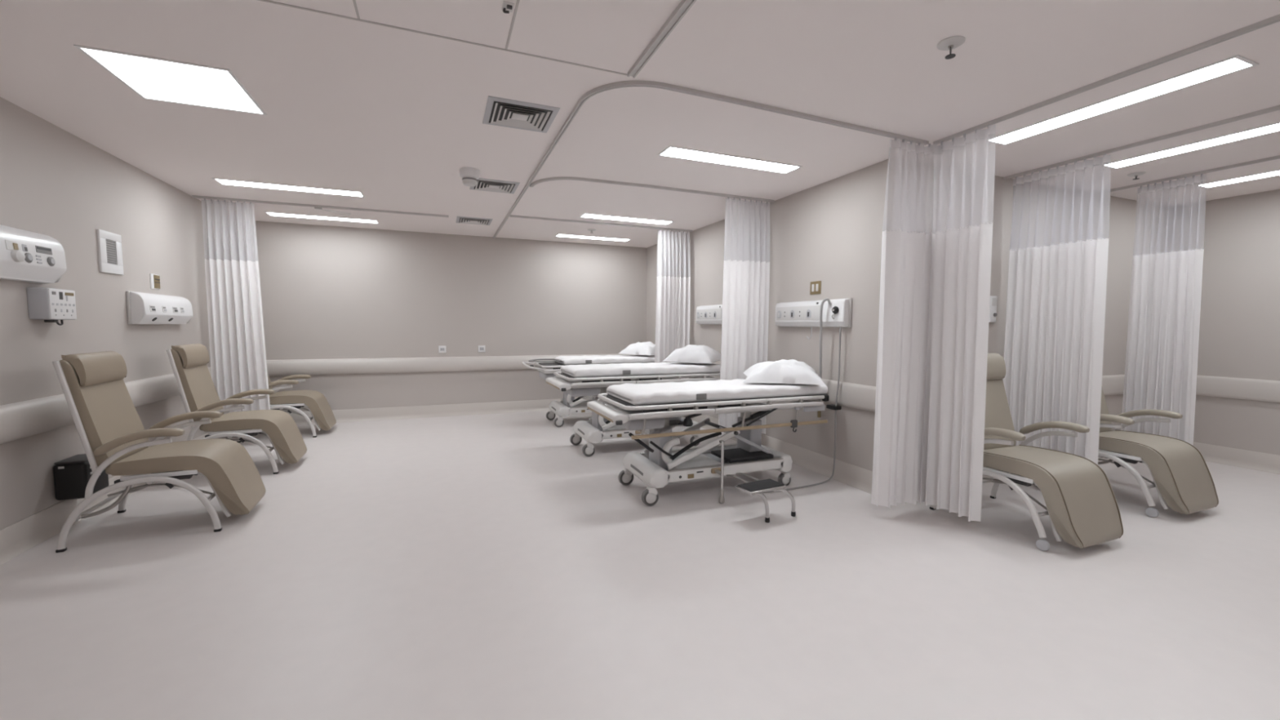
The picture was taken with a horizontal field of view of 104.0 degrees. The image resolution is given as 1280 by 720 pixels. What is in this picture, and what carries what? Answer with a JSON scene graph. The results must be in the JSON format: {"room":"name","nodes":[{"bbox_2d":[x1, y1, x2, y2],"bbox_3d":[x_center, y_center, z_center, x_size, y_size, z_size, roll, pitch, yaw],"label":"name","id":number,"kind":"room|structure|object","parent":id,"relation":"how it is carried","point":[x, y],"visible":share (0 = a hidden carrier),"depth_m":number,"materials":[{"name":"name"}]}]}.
{"room":"hospital room","nodes":[
{"label":"hospital room","id":0,"kind":"room"},
{"bbox_2d":[0,97,210,529],"bbox_3d":[-3.344,-0.107,1.633,0.150,2.748,10.730,-1,4,-22],"label":"wall","id":1,"kind":"structure","parent":0,"point":[55,183],"depth_m":3.63,"materials":[{"name":"paint"}]},
{"bbox_2d":[0,224,66,284],"bbox_3d":[-3.695,-0.635,2.888,0.154,0.323,0.945,-1,4,-22],"label":"panel","id":2,"kind":"object","parent":1,"relation":"attached to","point":[25,255],"visible":1,"depth_m":3.06,"materials":[{"name":"white plastic"}]},
{"bbox_2d":[13,243,18,249],"bbox_3d":[-3.668,-0.666,2.932,0.015,0.039,0.034,-1,4,-22],"label":"socket","id":3,"kind":"object","parent":2,"relation":"attached to","point":[15,246],"depth_m":2.93,"materials":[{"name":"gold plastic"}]},
{"bbox_2d":[10,249,25,262],"bbox_3d":[-3.646,-0.611,2.934,0.030,0.072,0.072,-1,4,-22],"label":"outlet","id":4,"kind":"object","parent":2,"relation":"attached to","point":[16,255],"depth_m":2.92,"materials":[{"name":"white plastic"}]},
{"bbox_2d":[22,244,27,252],"bbox_3d":[-3.696,-0.673,3.001,0.010,0.042,0.035,-1,4,-22],"label":"switch","id":5,"kind":"object","parent":2,"relation":"attached to","point":[24,246],"depth_m":3.00,"materials":[{"name":"grey plastic"}]},
{"bbox_2d":[24,253,32,262],"bbox_3d":[-3.690,-0.617,3.018,0.010,0.060,0.060,-1,4,-22],"label":"outlet","id":6,"kind":"object","parent":2,"relation":"attached to","point":[28,256],"depth_m":3.01,"materials":[{"name":"grey plastic"}]},
{"bbox_2d":[47,256,55,266],"bbox_3d":[-3.761,-0.629,3.194,0.010,0.060,0.060,-1,4,-22],"label":"outlet","id":7,"kind":"object","parent":2,"relation":"attached to","point":[51,260],"depth_m":3.19,"materials":[{"name":"grey plastic"}]},
{"bbox_2d":[26,287,76,325],"bbox_3d":[-3.881,-0.349,3.306,0.108,0.242,0.256,-1,4,-22],"label":"control box","id":8,"kind":"object","parent":1,"relation":"attached to","point":[50,304],"visible":1,"depth_m":3.23,"materials":[{"name":"grey plastic"}]},
{"bbox_2d":[58,291,62,299],"bbox_3d":[-3.825,-0.425,3.301,0.003,0.050,0.032,-1,4,-22],"label":"switch","id":9,"kind":"object","parent":8,"relation":"attached to","point":[60,293],"depth_m":3.30,"materials":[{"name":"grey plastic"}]},
{"bbox_2d":[53,453,108,500],"bbox_3d":[-3.889,0.807,3.482,0.178,0.262,0.262,-1,4,-22],"label":"trash can","id":10,"kind":"object","parent":1,"relation":"attached to","point":[72,475],"visible":0.8,"depth_m":3.38,"materials":[{"name":"black plastic"}]},
{"bbox_2d":[0,366,211,444],"bbox_3d":[-3.239,0.467,1.716,0.082,0.217,10.730,-1,4,-22],"label":"rail","id":11,"kind":"object","parent":1,"relation":"attached to","point":[24,419],"visible":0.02,"depth_m":3.24,"materials":[{"name":"grey plastic"}]},
{"bbox_2d":[96,229,124,275],"bbox_3d":[-4.210,-0.852,3.975,0.016,0.324,0.290,-1,4,-22],"label":"wall plate","id":12,"kind":"object","parent":1,"relation":"attached to","point":[109,244],"visible":1,"depth_m":3.96,"materials":[{"name":"white plastic"}]},
{"bbox_2d":[106,239,116,264],"bbox_3d":[-4.213,-0.858,3.973,0.010,0.190,0.132,-1,4,-22],"label":"grille","id":13,"kind":"object","parent":12,"relation":"attached to","point":[111,244],"depth_m":3.98,"materials":[{"name":"grey plastic"}]},
{"bbox_2d":[0,431,231,565],"bbox_3d":[-3.259,1.174,1.758,0.048,0.176,10.730,-1,4,-22],"label":"baseboard","id":14,"kind":"structure","parent":1,"relation":"attached to","point":[23,535],"depth_m":3.21,"materials":[{"name":"white plastic"}]},
{"bbox_2d":[149,273,160,289],"bbox_3d":[-4.457,-0.721,4.598,0.016,0.136,0.150,-1,4,-22],"label":"light switch","id":15,"kind":"object","parent":1,"relation":"attached to","point":[154,278],"visible":1,"depth_m":4.58,"materials":[{"name":"white plastic"}]},
{"bbox_2d":[125,290,193,324],"bbox_3d":[-4.407,-0.469,4.622,0.119,0.279,0.915,-1,4,-22],"label":"panel","id":16,"kind":"object","parent":1,"relation":"attached to","point":[143,308],"visible":1,"depth_m":4.44,"materials":[{"name":"white plastic"}]},
{"bbox_2d":[149,305,155,311],"bbox_3d":[-4.237,-0.446,4.344,0.012,0.056,0.085,-1,4,-22],"label":"outlet","id":17,"kind":"object","parent":16,"relation":"attached to","point":[152,308],"depth_m":4.34,"materials":[{"name":"grey plastic"}]},
{"bbox_2d":[162,306,166,312],"bbox_3d":[-4.312,-0.459,4.529,0.011,0.056,0.060,-1,4,-22],"label":"outlet","id":18,"kind":"object","parent":16,"relation":"attached to","point":[164,308],"depth_m":4.52,"materials":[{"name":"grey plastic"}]},
{"bbox_2d":[172,306,177,312],"bbox_3d":[-4.386,-0.473,4.714,0.012,0.056,0.085,-1,4,-22],"label":"outlet","id":19,"kind":"object","parent":16,"relation":"attached to","point":[175,309],"depth_m":4.71,"materials":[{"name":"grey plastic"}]},
{"bbox_2d":[180,306,184,313],"bbox_3d":[-4.438,-0.482,4.844,0.011,0.056,0.060,-1,4,-22],"label":"outlet","id":20,"kind":"object","parent":16,"relation":"attached to","point":[182,308],"depth_m":4.84,"materials":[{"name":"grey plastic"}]},
{"bbox_2d":[255,221,646,412],"bbox_3d":[-2.611,-0.528,7.776,6.103,2.748,0.150,-1,4,-22],"label":"wall","id":21,"kind":"structure","parent":0,"point":[328,292],"depth_m":7.50,"materials":[{"name":"paint"}]},
{"bbox_2d":[286,397,591,425],"bbox_3d":[-2.581,0.762,7.773,5.803,0.176,0.048,-1,4,-22],"label":"baseboard","id":22,"kind":"structure","parent":21,"relation":"attached to","point":[481,408],"depth_m":7.55,"materials":[{"name":"white plastic"}]},
{"bbox_2d":[438,346,446,352],"bbox_3d":[-2.990,-0.162,7.561,0.104,0.104,0.014,-1,4,-22],"label":"wall socket","id":23,"kind":"object","parent":21,"relation":"attached to","point":[441,348],"visible":1,"depth_m":7.55,"materials":[{"name":"white plastic"}]},
{"bbox_2d":[266,354,633,376],"bbox_3d":[-2.532,0.055,7.724,5.720,0.217,0.082,-1,4,-22],"label":"rail","id":24,"kind":"object","parent":21,"relation":"attached to","point":[385,365],"visible":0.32,"depth_m":7.30,"materials":[{"name":"grey plastic"}]},
{"bbox_2d":[478,345,484,351],"bbox_3d":[-2.461,-0.174,7.773,0.104,0.104,0.014,-1,4,-22],"label":"wall socket","id":25,"kind":"object","parent":21,"relation":"attached to","point":[481,348],"visible":1,"depth_m":7.77,"materials":[{"name":"white plastic"}]},
{"bbox_2d":[0,410,1279,719],"bbox_3d":[1.346,1.221,3.618,10.277,0.120,11.030,-1,4,-22],"label":"floor","id":26,"kind":"structure","parent":0,"point":[486,566],"depth_m":2.55,"materials":[{"name":"plastic"}]},
{"bbox_2d":[52,351,266,552],"bbox_3d":[-3.274,0.538,3.517,0.928,1.202,0.774,-1,4,-24],"label":"recliner chair","id":27,"kind":"object","parent":26,"relation":"on","point":[114,439],"visible":1,"depth_m":3.29,"materials":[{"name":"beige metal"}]},
{"bbox_2d":[105,438,266,515],"bbox_3d":[-3.165,0.855,3.554,0.714,0.479,0.547,-1,4,-24],"label":"seat cushion","id":28,"kind":"object","parent":27,"relation":"on","point":[237,486],"depth_m":3.42,"materials":[{"name":"beige leather"}]},
{"bbox_2d":[166,343,306,474],"bbox_3d":[-3.819,0.445,4.816,0.928,1.202,0.774,-1,4,-23],"label":"recliner chair","id":29,"kind":"object","parent":26,"relation":"on","point":[197,391],"visible":0.84,"depth_m":4.62,"materials":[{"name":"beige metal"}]},
{"bbox_2d":[199,409,306,463],"bbox_3d":[-3.710,0.762,4.851,0.714,0.479,0.547,-1,4,-23],"label":"seat cushion","id":30,"kind":"object","parent":29,"relation":"on","point":[286,440],"depth_m":4.71,"materials":[{"name":"beige leather"}]},
{"bbox_2d":[236,374,336,442],"bbox_3d":[-4.436,0.337,6.327,0.928,1.202,0.774,-1,4,-23],"label":"recliner chair","id":31,"kind":"object","parent":26,"relation":"on","point":[321,411],"visible":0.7,"depth_m":6.20,"materials":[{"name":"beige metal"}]},
{"bbox_2d":[269,390,336,431],"bbox_3d":[-4.326,0.654,6.362,0.714,0.479,0.547,-1,4,-23],"label":"seat cushion","id":32,"kind":"object","parent":31,"relation":"on","point":[321,411],"depth_m":6.22,"materials":[{"name":"beige leather"}]},
{"bbox_2d":[521,354,654,426],"bbox_3d":[-0.631,0.419,7.312,2.121,0.946,0.837,-1,4,-22],"label":"stretcher","id":33,"kind":"object","parent":26,"relation":"on","point":[568,405],"visible":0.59,"depth_m":6.98,"materials":[{"name":"white"}]},
{"bbox_2d":[528,358,561,362],"bbox_3d":[-1.337,0.007,7.010,0.460,0.021,0.486,-1,4,-22],"label":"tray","id":34,"kind":"object","parent":33,"relation":"on","point":[557,360],"depth_m":6.98,"materials":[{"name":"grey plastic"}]},
{"bbox_2d":[618,341,655,355],"bbox_3d":[0.049,-0.181,7.548,0.600,0.200,0.479,3,5,38],"label":"pillow","id":35,"kind":"object","parent":33,"relation":"on","point":[643,348],"visible":0.85,"depth_m":7.42,"materials":[{"name":"white fabric"}]},
{"bbox_2d":[546,362,720,456],"bbox_3d":[-0.018,0.527,5.811,2.017,0.945,0.837,-1,4,-22],"label":"stretcher","id":36,"kind":"object","parent":26,"relation":"on","point":[594,378],"visible":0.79,"depth_m":5.45,"materials":[{"name":"white"}]},
{"bbox_2d":[663,344,720,363],"bbox_3d":[0.675,-0.077,6.047,0.640,0.210,0.499,3,5,33],"label":"pillow","id":37,"kind":"object","parent":36,"relation":"on","point":[691,353],"visible":0.98,"depth_m":5.91,"materials":[{"name":"white fabric"}]},
{"bbox_2d":[586,378,829,506],"bbox_3d":[0.614,0.657,4.351,2.017,0.895,0.867,-1,4,-22],"label":"stretcher","id":38,"kind":"object","parent":26,"relation":"on","point":[650,406],"visible":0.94,"depth_m":4.08,"materials":[{"name":"white metal"}]},
{"bbox_2d":[666,452,763,471],"bbox_3d":[0.610,0.903,4.384,1.110,0.030,0.550,-1,4,-22],"label":"tray","id":39,"kind":"object","parent":38,"relation":"on","point":[708,454],"depth_m":4.51,"materials":[{"name":"grey plastic"}]},
{"bbox_2d":[742,359,826,385],"bbox_3d":[1.285,0.096,4.523,0.700,0.203,0.498,1,4,12],"label":"pillow","id":40,"kind":"object","parent":38,"relation":"on","point":[793,371],"visible":1,"depth_m":4.35,"materials":[{"name":"white fabric"}]},
{"bbox_2d":[725,472,795,522],"bbox_3d":[0.844,1.016,3.799,0.450,0.258,0.510,-2,4,-28],"label":"step stool","id":41,"kind":"object","parent":26,"relation":"on","point":[753,488],"visible":1,"depth_m":3.59,"materials":[{"name":"silver metal"}]},
{"bbox_2d":[929,352,1123,551],"bbox_3d":[2.748,0.574,3.523,0.774,1.202,0.931,-1,4,-22],"label":"recliner chair","id":42,"kind":"object","parent":26,"relation":"on","point":[1082,508],"visible":0.8,"depth_m":3.27,"materials":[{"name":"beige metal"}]},
{"bbox_2d":[982,445,1123,548],"bbox_3d":[2.756,0.898,3.436,0.547,0.479,0.714,-1,4,-22],"label":"seat cushion","id":43,"kind":"object","parent":42,"relation":"on","point":[1082,508],"depth_m":3.21,"materials":[{"name":"beige leather"}]},
{"bbox_2d":[1035,386,1218,517],"bbox_3d":[4.017,0.542,4.091,0.774,1.202,0.931,-1,4,-22],"label":"recliner chair","id":44,"kind":"object","parent":26,"relation":"on","point":[1183,480],"visible":0.71,"depth_m":3.80,"materials":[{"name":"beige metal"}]},
{"bbox_2d":[1098,431,1217,515],"bbox_3d":[4.025,0.867,4.004,0.547,0.479,0.714,-1,4,-22],"label":"seat cushion","id":45,"kind":"object","parent":44,"relation":"on","point":[1183,480],"depth_m":3.77,"materials":[{"name":"beige leather"}]},
{"bbox_2d":[0,0,1279,247],"bbox_3d":[1.363,-1.640,3.419,10.277,0.120,11.030,-1,4,-22],"label":"ceiling","id":46,"kind":"structure","parent":0,"point":[388,115],"depth_m":2.89,"materials":[{"name":"paint"}]},
{"bbox_2d":[73,44,266,115],"bbox_3d":[-2.586,-1.560,2.834,0.616,0.006,0.622,-1,4,-22],"label":"recessed light","id":47,"kind":"object","parent":46,"relation":"in","point":[153,78],"visible":1,"depth_m":2.78,"materials":[{"name":"white plastic"}]},
{"bbox_2d":[212,177,364,197],"bbox_3d":[-3.459,-1.714,4.988,1.227,0.006,0.217,-1,4,-22],"label":"recessed light","id":48,"kind":"object","parent":46,"relation":"in","point":[222,181],"visible":1,"depth_m":4.96,"materials":[{"name":"white plastic"}]},
{"bbox_2d":[191,195,448,217],"bbox_3d":[-3.566,-1.760,5.758,2.538,0.022,0.026,-1,4,-21],"label":"track","id":49,"kind":"object","parent":46,"relation":"attached to","point":[193,196],"visible":1,"depth_m":5.70,"materials":[{"name":"silver metal"}]},
{"bbox_2d":[201,198,270,413],"bbox_3d":[-4.437,-0.480,5.511,0.531,2.505,0.152,-1,4,-22],"label":"privacy curtain","id":50,"kind":"object","parent":49,"relation":"hanging from","point":[238,364],"visible":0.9,"depth_m":5.49,"materials":[{"name":"fabric"}]},
{"bbox_2d":[314,206,351,215],"bbox_3d":[-3.548,-1.719,5.776,0.360,0.063,0.043,-2,4,-25],"label":"ceiling hook","id":51,"kind":"object","parent":49,"relation":"attached to","point":[315,207],"visible":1,"depth_m":5.76,"materials":[{"name":"silver metal"}]},
{"bbox_2d":[264,211,378,223],"bbox_3d":[-4.027,-1.814,6.383,1.217,0.006,0.217,-1,4,-22],"label":"recessed light","id":52,"kind":"object","parent":46,"relation":"in","point":[273,214],"visible":1,"depth_m":6.36,"materials":[{"name":"white plastic"}]},
{"bbox_2d":[352,0,359,19],"bbox_3d":[-0.272,-1.337,-0.200,0.010,0.004,5.210,-1,4,-22],"label":"trim","id":53,"kind":"structure","parent":46,"relation":"attached to","point":[353,1],"depth_m":2.14,"materials":[{"name":"grey metal"}]},
{"bbox_2d":[257,0,627,75],"bbox_3d":[-1.640,-1.502,2.062,3.387,0.004,0.010,-1,4,-22],"label":"trim","id":54,"kind":"structure","parent":46,"relation":"attached to","point":[266,1],"depth_m":2.33,"materials":[{"name":"grey metal"}]},
{"bbox_2d":[446,173,453,234],"bbox_3d":[-2.286,-1.778,5.991,0.012,0.002,3.230,-1,4,-22],"label":"trim","id":55,"kind":"structure","parent":46,"relation":"attached to","point":[452,174],"depth_m":5.41,"materials":[{"name":"paint"}]},
{"bbox_2d":[459,167,479,186],"bbox_3d":[-1.491,-1.596,4.374,0.172,0.133,0.172,-1,4,-22],"label":"smoke detector","id":56,"kind":"object","parent":46,"relation":"attached to","point":[469,175],"visible":1,"depth_m":4.32,"materials":[{"name":"white plastic"}]},
{"bbox_2d":[455,216,493,225],"bbox_3d":[-2.166,-1.808,6.518,0.430,0.014,0.430,-1,4,-22],"label":"ceiling vent","id":57,"kind":"object","parent":46,"relation":"in","point":[462,220],"visible":1,"depth_m":6.48,"materials":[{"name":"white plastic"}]},
{"bbox_2d":[469,177,519,193],"bbox_3d":[-1.421,-1.690,4.871,0.430,0.014,0.430,-1,4,-22],"label":"ceiling vent","id":58,"kind":"object","parent":46,"relation":"in","point":[482,184],"visible":0.94,"depth_m":4.85,"materials":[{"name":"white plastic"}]},
{"bbox_2d":[502,0,514,13],"bbox_3d":[-0.560,-1.487,2.120,0.044,0.028,0.060,-1,4,-22],"label":"sprinkler","id":59,"kind":"object","parent":46,"relation":"attached to","point":[507,7],"depth_m":2.11,"materials":[{"name":"white plastic"}]},
{"bbox_2d":[505,0,519,49],"bbox_3d":[0.317,-1.350,0.036,0.010,0.004,5.210,-1,4,-22],"label":"trim","id":60,"kind":"structure","parent":46,"relation":"attached to","point":[517,1],"depth_m":2.24,"materials":[{"name":"grey metal"}]},
{"bbox_2d":[482,95,559,133],"bbox_3d":[-0.777,-1.573,3.232,0.430,0.014,0.430,-1,4,-22],"label":"ceiling vent","id":61,"kind":"object","parent":46,"relation":"in","point":[501,112],"visible":1,"depth_m":3.20,"materials":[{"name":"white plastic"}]},
{"bbox_2d":[555,233,631,241],"bbox_3d":[-0.719,-1.887,7.722,1.157,0.006,0.217,-1,4,-22],"label":"recessed light","id":62,"kind":"object","parent":46,"relation":"in","point":[557,234],"visible":1,"depth_m":7.72,"materials":[{"name":"white plastic"}]},
{"bbox_2d":[509,214,692,231],"bbox_3d":[-0.433,-1.801,6.622,2.518,0.022,0.026,-1,4,-21],"label":"track","id":63,"kind":"object","parent":46,"relation":"attached to","point":[510,215],"visible":0.92,"depth_m":6.57,"materials":[{"name":"silver metal"}]},
{"bbox_2d":[654,229,690,378],"bbox_3d":[0.449,-0.558,7.048,0.524,2.505,0.131,-1,4,-22],"label":"privacy curtain","id":64,"kind":"object","parent":63,"relation":"hanging from","point":[673,269],"visible":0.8,"depth_m":7.03,"materials":[{"name":"fabric"}]},
{"bbox_2d":[579,213,673,225],"bbox_3d":[-0.157,-1.789,6.356,1.197,0.006,0.217,-1,4,-22],"label":"recessed light","id":65,"kind":"object","parent":46,"relation":"in","point":[584,215],"visible":1,"depth_m":6.34,"materials":[{"name":"white plastic"}]},
{"bbox_2d":[529,176,774,202],"bbox_3d":[0.222,-1.680,4.925,2.557,0.022,0.356,-1,4,-12],"label":"track","id":66,"kind":"object","parent":46,"relation":"attached to","point":[563,178],"visible":0.98,"depth_m":4.80,"materials":[{"name":"silver metal"}]},
{"bbox_2d":[717,196,769,437],"bbox_3d":[1.108,-0.435,5.323,0.591,2.506,0.145,-1,4,-24],"label":"privacy curtain","id":67,"kind":"object","parent":66,"relation":"hanging from","point":[746,263],"visible":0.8,"depth_m":5.29,"materials":[{"name":"fabric"}]},
{"bbox_2d":[627,0,696,78],"bbox_3d":[0.912,-1.355,0.298,0.040,0.022,5.150,-1,4,-22],"label":"track","id":68,"kind":"object","parent":46,"relation":"attached to","point":[684,6],"visible":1,"depth_m":2.30,"materials":[{"name":"silver metal"}]},
{"bbox_2d":[493,80,928,238],"bbox_3d":[-0.078,-1.732,5.656,2.523,0.022,5.503,-1,4,-22],"label":"track","id":69,"kind":"object","parent":46,"relation":"attached to","point":[587,95],"visible":1,"depth_m":3.12,"materials":[{"name":"silver metal"}]},
{"bbox_2d":[871,124,995,521],"bbox_3d":[2.084,-0.240,3.575,0.678,2.640,0.331,3,5,29],"label":"privacy curtain","id":70,"kind":"object","parent":69,"relation":"hanging from","point":[937,237],"visible":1,"depth_m":3.57,"materials":[{"name":"fabric"}]},
{"bbox_2d":[657,145,802,173],"bbox_3d":[0.753,-1.626,4.082,1.237,0.006,0.217,-1,4,-22],"label":"recessed light","id":71,"kind":"object","parent":46,"relation":"in","point":[675,152],"visible":1,"depth_m":4.06,"materials":[{"name":"white plastic"}]},
{"bbox_2d":[937,35,965,59],"bbox_3d":[1.476,-1.473,2.375,0.116,0.067,0.116,3,5,34],"label":"sprinkler head","id":72,"kind":"object","parent":46,"relation":"attached to","point":[949,43],"visible":1,"depth_m":2.36},
{"bbox_2d":[933,13,1279,145],"bbox_3d":[3.124,-1.407,1.228,0.026,0.022,5.230,-1,4,-22],"label":"track","id":73,"kind":"object","parent":46,"relation":"attached to","point":[1275,19],"visible":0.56,"depth_m":2.61,"materials":[{"name":"silver metal"}]},
{"bbox_2d":[995,54,1258,145],"bbox_3d":[2.817,-1.544,3.075,0.217,0.006,1.237,-1,4,-22],"label":"recessed light","id":74,"kind":"object","parent":46,"relation":"in","point":[1237,63],"visible":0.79,"depth_m":2.91,"materials":[{"name":"white plastic"}]},
{"bbox_2d":[1126,171,1146,179],"bbox_3d":[4.335,-1.602,4.365,0.120,0.051,0.120,3,5,34],"label":"sprinkler head","id":75,"kind":"object","parent":46,"relation":"attached to","point":[1135,175],"visible":1,"depth_m":4.35},
{"bbox_2d":[1003,105,1279,179],"bbox_3d":[4.318,-1.446,1.904,0.026,0.022,5.595,-1,4,-22],"label":"track","id":76,"kind":"object","parent":46,"relation":"attached to","point":[1275,108],"visible":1,"depth_m":3.54,"materials":[{"name":"silver metal"}]},
{"bbox_2d":[1002,154,1111,464],"bbox_3d":[3.427,-0.311,4.162,0.181,2.566,0.752,-1,4,-22],"label":"privacy curtain","id":77,"kind":"object","parent":76,"relation":"hanging from","point":[1056,300],"visible":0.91,"depth_m":4.10,"materials":[{"name":"fabric"}]},
{"bbox_2d":[1092,155,1279,195],"bbox_3d":[5.575,-1.474,2.409,0.026,0.022,5.595,-1,4,-22],"label":"track","id":78,"kind":"object","parent":46,"relation":"attached to","point":[1274,157],"visible":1,"depth_m":4.33,"materials":[{"name":"silver metal"}]},
{"bbox_2d":[1120,173,1206,445],"bbox_3d":[4.750,-0.328,4.532,0.165,2.566,0.511,-1,4,-22],"label":"privacy curtain","id":79,"kind":"object","parent":78,"relation":"hanging from","point":[1162,353],"visible":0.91,"depth_m":4.51,"materials":[{"name":"fabric"}]},
{"bbox_2d":[1100,121,1279,168],"bbox_3d":[4.144,-1.573,3.607,0.217,0.006,1.237,-1,4,-22],"label":"recessed light","id":80,"kind":"object","parent":46,"relation":"in","point":[1273,127],"visible":0.95,"depth_m":3.68,"materials":[{"name":"white plastic"}]},
{"bbox_2d":[1194,169,1279,188],"bbox_3d":[5.554,-1.604,4.173,0.217,0.006,1.237,-1,4,-22],"label":"recessed light","id":81,"kind":"object","parent":46,"relation":"in","point":[1273,173],"visible":1,"depth_m":4.50,"materials":[{"name":"white plastic"}]},
{"bbox_2d":[646,163,877,469],"bbox_3d":[1.099,-0.420,6.531,0.150,2.748,4.935,-1,4,-22],"label":"wall","id":82,"kind":"structure","parent":0,"point":[824,232],"depth_m":4.83,"materials":[{"name":"paint"}]},
{"bbox_2d":[696,304,722,324],"bbox_3d":[0.973,-0.587,6.466,0.127,0.256,0.990,-1,4,-22],"label":"panel","id":83,"kind":"object","parent":82,"relation":"attached to","point":[706,314],"visible":0.69,"depth_m":6.56,"materials":[{"name":"white plastic"}]},
{"bbox_2d":[683,414,872,493],"bbox_3d":[1.028,0.870,6.514,0.048,0.176,5.085,-1,4,-22],"label":"baseboard","id":84,"kind":"structure","parent":82,"relation":"attached to","point":[854,476],"depth_m":4.79,"materials":[{"name":"white plastic"}]},
{"bbox_2d":[711,363,875,412],"bbox_3d":[1.048,0.167,6.438,0.038,0.210,4.982,-1,4,-22],"label":"rail","id":85,"kind":"object","parent":82,"relation":"attached to","point":[862,397],"visible":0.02,"depth_m":4.38,"materials":[{"name":"grey plastic"}]},
{"bbox_2d":[775,297,852,327],"bbox_3d":[1.627,-0.448,4.843,0.127,0.256,0.990,-1,4,-22],"label":"panel","id":86,"kind":"object","parent":82,"relation":"attached to","point":[797,313],"visible":0.98,"depth_m":4.74,"materials":[{"name":"white plastic"}]},
{"bbox_2d":[777,310,781,318],"bbox_3d":[1.450,-0.475,5.207,0.008,0.083,0.061,-1,4,-22],"label":"outlet","id":87,"kind":"object","parent":86,"relation":"attached to","point":[779,312],"depth_m":5.20,"materials":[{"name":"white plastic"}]},
{"bbox_2d":[790,310,794,318],"bbox_3d":[1.528,-0.461,5.013,0.008,0.083,0.061,-1,4,-22],"label":"outlet","id":88,"kind":"object","parent":86,"relation":"attached to","point":[792,312],"depth_m":5.01,"materials":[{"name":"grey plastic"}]},
{"bbox_2d":[760,326,841,493],"bbox_3d":[1.401,0.409,4.347,0.867,1.400,0.124,-2,4,-26],"label":"power cable","id":89,"kind":"object","parent":86,"relation":"hanging from","point":[832,406],"visible":0.96,"depth_m":4.48,"materials":[{"name":"grey plastic"}]},
{"bbox_2d":[806,309,811,317],"bbox_3d":[1.618,-0.445,4.791,0.008,0.083,0.061,-1,4,-22],"label":"outlet","id":90,"kind":"object","parent":86,"relation":"attached to","point":[808,311],"depth_m":4.78,"materials":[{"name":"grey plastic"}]},
{"bbox_2d":[817,297,831,417],"bbox_3d":[1.686,-0.014,4.574,0.095,1.096,0.066,2,4,27],"label":"hose","id":91,"kind":"object","parent":86,"relation":"hanging from","point":[819,412],"visible":0.77,"depth_m":4.57,"materials":[{"name":"grey plastic"}]},
{"bbox_2d":[809,280,821,294],"bbox_3d":[1.691,-0.697,4.821,0.015,0.124,0.144,-1,4,-22],"label":"light switch","id":92,"kind":"object","parent":82,"relation":"attached to","point":[815,286],"visible":1,"depth_m":4.81,"materials":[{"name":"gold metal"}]},
{"bbox_2d":[865,159,1170,471],"bbox_3d":[3.914,-0.292,4.928,4.174,2.748,0.150,-1,4,-22],"label":"wall","id":93,"kind":"structure","parent":0,"point":[1028,215],"depth_m":4.86,"materials":[{"name":"paint"}]},
{"bbox_2d":[988,295,997,322],"bbox_3d":[3.173,-0.458,4.502,0.090,0.236,0.062,-1,4,-22],"label":"wall box","id":94,"kind":"object","parent":93,"relation":"attached to","point":[993,303],"visible":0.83,"depth_m":4.48,"materials":[{"name":"white plastic"}]},
{"bbox_2d":[982,448,1109,479],"bbox_3d":[3.944,0.998,4.925,4.174,0.176,0.048,-1,4,-22],"label":"baseboard","id":95,"kind":"structure","parent":93,"relation":"attached to","point":[984,476],"depth_m":4.72,"materials":[{"name":"white plastic"}]},
{"bbox_2d":[1102,374,1124,395],"bbox_3d":[3.955,0.292,4.884,4.154,0.210,0.038,-1,4,-22],"label":"rail","id":96,"kind":"object","parent":93,"relation":"attached to","point":[1113,384],"visible":0.02,"depth_m":5.29,"materials":[{"name":"grey plastic"}]},
{"bbox_2d":[1167,189,1279,455],"bbox_3d":[6.973,-0.149,3.121,0.150,2.748,5.795,-1,4,-22],"label":"wall","id":97,"kind":"structure","parent":0,"point":[1239,236],"depth_m":5.10,"materials":[{"name":"paint"}]},
{"bbox_2d":[1193,441,1279,474],"bbox_3d":[6.902,1.141,3.103,0.048,0.176,5.645,-1,4,-22],"label":"baseboard","id":98,"kind":"structure","parent":97,"relation":"attached to","point":[1264,462],"depth_m":5.09,"materials":[{"name":"white plastic"}]},
{"bbox_2d":[1195,375,1279,402],"bbox_3d":[6.918,0.437,3.038,0.038,0.210,5.605,-1,4,-22],"label":"rail","id":99,"kind":"object","parent":97,"relation":"attached to","point":[1264,390],"visible":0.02,"depth_m":5.07,"materials":[{"name":"grey plastic"}]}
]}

